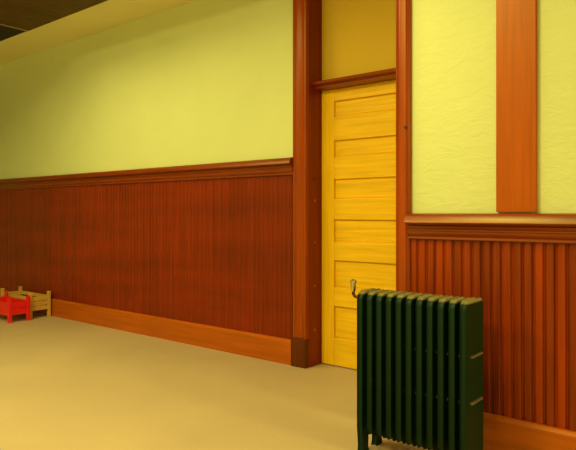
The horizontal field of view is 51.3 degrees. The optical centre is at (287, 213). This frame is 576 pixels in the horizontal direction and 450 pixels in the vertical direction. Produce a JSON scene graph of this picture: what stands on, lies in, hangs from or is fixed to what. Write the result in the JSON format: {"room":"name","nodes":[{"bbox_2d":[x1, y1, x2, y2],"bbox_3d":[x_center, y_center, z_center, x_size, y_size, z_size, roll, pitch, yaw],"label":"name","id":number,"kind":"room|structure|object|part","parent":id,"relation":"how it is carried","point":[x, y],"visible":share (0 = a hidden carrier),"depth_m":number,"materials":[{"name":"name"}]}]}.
{"room":"hallway","nodes":[
{"label":"hallway","id":0,"kind":"room"},
{"bbox_2d":[0,0,194,64],"bbox_3d":[-2.261,-2.325,2.053,13.100,0.750,7.112,0,0,39],"label":"ceiling","id":1,"kind":"structure","parent":0,"point":[108,14],"depth_m":6.26,"materials":[{"name":"beige paint"}]},
{"bbox_2d":[0,0,292,338],"bbox_3d":[-2.425,-0.750,6.960,6.630,3.900,0.300,0,0,39],"label":"wall","id":2,"kind":"structure","parent":0,"point":[195,82],"depth_m":5.79,"materials":[{"name":"green paint"}]},
{"bbox_2d":[0,290,290,364],"bbox_3d":[-2.525,1.100,6.835,6.634,0.200,0.029,0,0,39],"label":"baseboard","id":3,"kind":"structure","parent":2,"relation":"attached to","point":[254,345],"depth_m":5.57,"materials":[{"name":"brown wood"}]},
{"bbox_2d":[0,157,292,189],"bbox_3d":[-2.535,-0.374,6.823,6.634,0.138,0.075,0,0,39],"label":"trim","id":4,"kind":"structure","parent":2,"relation":"attached to","point":[277,166],"depth_m":5.71,"materials":[{"name":"brown wood"}]},
{"bbox_2d":[291,0,321,368],"bbox_3d":[0.201,-0.500,4.821,0.150,3.400,0.384,0,0,39],"label":"door frame","id":5,"kind":"structure","parent":2,"relation":"attached to","point":[300,339],"depth_m":4.70,"materials":[{"name":"brown wood"}]},
{"bbox_2d":[312,0,395,91],"bbox_3d":[0.578,-1.586,4.484,0.866,1.228,0.168,0,0,39],"label":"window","id":6,"kind":"structure","parent":2,"relation":"in","point":[359,36],"depth_m":4.57,"materials":[{"name":"beige paint"}]},
{"bbox_2d":[322,80,395,368],"bbox_3d":[0.589,0.110,4.497,0.858,2.164,0.114,0,0,39],"label":"door","id":7,"kind":"structure","parent":2,"relation":"in","point":[359,122],"depth_m":4.60,"materials":[{"name":"yellow wood"}]},
{"bbox_3d":[0.612,1.085,4.526,0.622,0.214,0.039,0,0,39],"label":"rail","id":8,"kind":"part","parent":7,"relation":"part of","materials":[{"name":"yellow wood"}]},
{"bbox_3d":[0.615,0.853,4.529,0.630,0.257,0.012,0,0,39],"label":"panel","id":9,"kind":"part","parent":7,"relation":"part of","materials":[{"name":"yellow wood"}]},
{"bbox_3d":[0.612,0.653,4.526,0.622,0.151,0.039,0,0,39],"label":"rail","id":10,"kind":"part","parent":7,"relation":"part of","materials":[{"name":"yellow wood"}]},
{"bbox_3d":[0.612,0.296,4.526,0.622,0.145,0.039,0,0,39],"label":"rail","id":11,"kind":"part","parent":7,"relation":"part of","materials":[{"name":"yellow wood"}]},
{"bbox_3d":[0.612,-0.031,4.526,0.622,0.160,0.039,0,0,39],"label":"rail","id":12,"kind":"part","parent":7,"relation":"part of","materials":[{"name":"yellow wood"}]},
{"bbox_3d":[0.612,-0.353,4.526,0.622,0.172,0.039,0,0,39],"label":"rail","id":13,"kind":"part","parent":7,"relation":"part of","materials":[{"name":"yellow wood"}]},
{"bbox_3d":[0.612,-0.663,4.526,0.622,0.185,0.039,0,0,39],"label":"rail","id":14,"kind":"part","parent":7,"relation":"part of","materials":[{"name":"yellow wood"}]},
{"bbox_3d":[0.612,-0.925,4.526,0.622,0.094,0.039,0,0,39],"label":"rail","id":15,"kind":"part","parent":7,"relation":"part of","materials":[{"name":"yellow wood"}]},
{"bbox_3d":[0.615,0.473,4.529,0.630,0.217,0.012,0,0,39],"label":"panel","id":16,"kind":"part","parent":7,"relation":"part of","materials":[{"name":"yellow wood"}]},
{"bbox_3d":[0.615,0.137,4.529,0.630,0.182,0.012,0,0,39],"label":"panel","id":17,"kind":"part","parent":7,"relation":"part of","materials":[{"name":"yellow wood"}]},
{"bbox_3d":[0.615,-0.189,4.529,0.630,0.165,0.012,0,0,39],"label":"panel","id":18,"kind":"part","parent":7,"relation":"part of","materials":[{"name":"yellow wood"}]},
{"bbox_3d":[0.615,-0.505,4.529,0.630,0.139,0.012,0,0,39],"label":"panel","id":19,"kind":"part","parent":7,"relation":"part of","materials":[{"name":"yellow wood"}]},
{"bbox_3d":[0.615,-0.817,4.529,0.630,0.131,0.012,0,0,39],"label":"panel","id":20,"kind":"part","parent":7,"relation":"part of","materials":[{"name":"yellow wood"}]},
{"bbox_2d":[0,312,427,449],"bbox_3d":[-2.202,1.240,2.125,13.300,0.080,7.700,0,0,39],"label":"floor","id":21,"kind":"structure","parent":0,"point":[66,384],"depth_m":3.93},
{"bbox_2d":[0,292,29,322],"bbox_3d":[-3.175,1.063,6.802,0.550,0.273,0.245,0,0,39],"label":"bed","id":22,"kind":"object","parent":21,"relation":"on","point":[9,306],"visible":1,"depth_m":6.65,"materials":[{"name":"red paint"}]},
{"bbox_3d":[-3.241,1.052,6.721,0.485,0.148,0.016,0,0,39],"label":"rail","id":23,"kind":"part","parent":22,"relation":"part of","materials":[{"name":"red paint"}]},
{"bbox_3d":[-3.042,1.063,6.558,0.036,0.273,0.036,0,0,39],"label":"post","id":24,"kind":"part","parent":22,"relation":"part of","materials":[{"name":"red paint"}]},
{"bbox_3d":[-3.109,1.052,6.883,0.485,0.148,0.016,0,0,39],"label":"rail","id":25,"kind":"part","parent":22,"relation":"part of","materials":[{"name":"red paint"}]},
{"bbox_3d":[-2.976,1.046,6.639,0.016,0.142,0.180,0,0,39],"label":"panel","id":26,"kind":"part","parent":22,"relation":"part of","materials":[{"name":"red paint"}]},
{"bbox_3d":[-2.910,1.063,6.720,0.036,0.273,0.036,0,0,39],"label":"post","id":27,"kind":"part","parent":22,"relation":"part of","materials":[{"name":"red paint"}]},
{"bbox_2d":[1,286,50,318],"bbox_3d":[-3.111,1.051,7.105,0.705,0.298,0.255,0,0,39],"label":"bed","id":28,"kind":"object","parent":21,"relation":"on","point":[37,305],"visible":0.65,"depth_m":6.96,"materials":[{"name":"brown wood"}]},
{"bbox_3d":[-3.181,1.032,7.019,0.644,0.162,0.016,0,0,39],"label":"rail","id":29,"kind":"part","parent":28,"relation":"part of","materials":[{"name":"brown wood"}]},
{"bbox_3d":[-2.921,1.051,6.807,0.034,0.298,0.034,0,0,39],"label":"post","id":30,"kind":"part","parent":28,"relation":"part of","materials":[{"name":"brown wood"}]},
{"bbox_3d":[-3.041,1.032,7.190,0.644,0.162,0.016,0,0,39],"label":"rail","id":31,"kind":"part","parent":28,"relation":"part of","materials":[{"name":"brown wood"}]},
{"bbox_3d":[-2.851,1.032,6.892,0.016,0.156,0.194,0,0,39],"label":"panel","id":32,"kind":"part","parent":28,"relation":"part of","materials":[{"name":"brown wood"}]},
{"bbox_3d":[-2.781,1.051,6.978,0.034,0.298,0.034,0,0,39],"label":"post","id":33,"kind":"part","parent":28,"relation":"part of","materials":[{"name":"brown wood"}]},
{"bbox_2d":[350,279,482,449],"bbox_3d":[0.601,0.776,2.926,0.662,0.872,0.203,0,0,39],"label":"radiator","id":34,"kind":"object","parent":21,"relation":"on","point":[420,356],"visible":1,"depth_m":2.81,"materials":[{"name":"green metal"}]},
{"bbox_2d":[411,0,575,430],"bbox_3d":[2.844,-0.750,2.150,5.322,3.900,1.070,0,0,39],"label":"wall","id":35,"kind":"structure","parent":0,"point":[527,291],"depth_m":2.96,"materials":[{"name":"green paint"}]},
{"bbox_2d":[396,0,411,291],"bbox_3d":[0.648,-0.500,3.291,0.083,3.400,0.105,0,0,39],"label":"door frame","id":36,"kind":"structure","parent":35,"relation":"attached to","point":[403,7],"depth_m":3.25,"materials":[{"name":"brown wood"}]},
{"bbox_2d":[404,213,575,243],"bbox_3d":[2.575,0.069,1.646,4.999,0.138,0.075,0,0,39],"label":"trim","id":37,"kind":"structure","parent":35,"relation":"attached to","point":[497,227],"depth_m":2.92,"materials":[{"name":"brown wood"}]},
{"bbox_2d":[496,0,536,211],"bbox_3d":[1.101,-1.103,2.890,0.189,2.195,0.032,0,0,39],"label":"board","id":38,"kind":"object","parent":35,"relation":"attached to","point":[516,20],"visible":1,"depth_m":2.87,"materials":[{"name":"brown wood"}]},
{"bbox_2d":[483,412,575,449],"bbox_3d":[2.588,1.095,1.655,4.991,0.211,0.029,0,0,39],"label":"baseboard","id":39,"kind":"structure","parent":35,"relation":"attached to","point":[500,432],"depth_m":2.85,"materials":[{"name":"brown wood"}]},
{"bbox_3d":[-2.241,-2.750,2.157,13.200,0.100,7.500,0,0,39],"label":"ceiling","id":40,"kind":"structure","parent":0,"visible":0},
{"bbox_2d":[0,0,107,31],"bbox_3d":[-1.112,-2.321,0.784,9.715,0.758,6.605,0,0,39],"label":"beam","id":41,"kind":"structure","parent":40,"relation":"attached to","point":[25,15],"depth_m":5.76,"materials":[{"name":"brown wood"}]}
]}

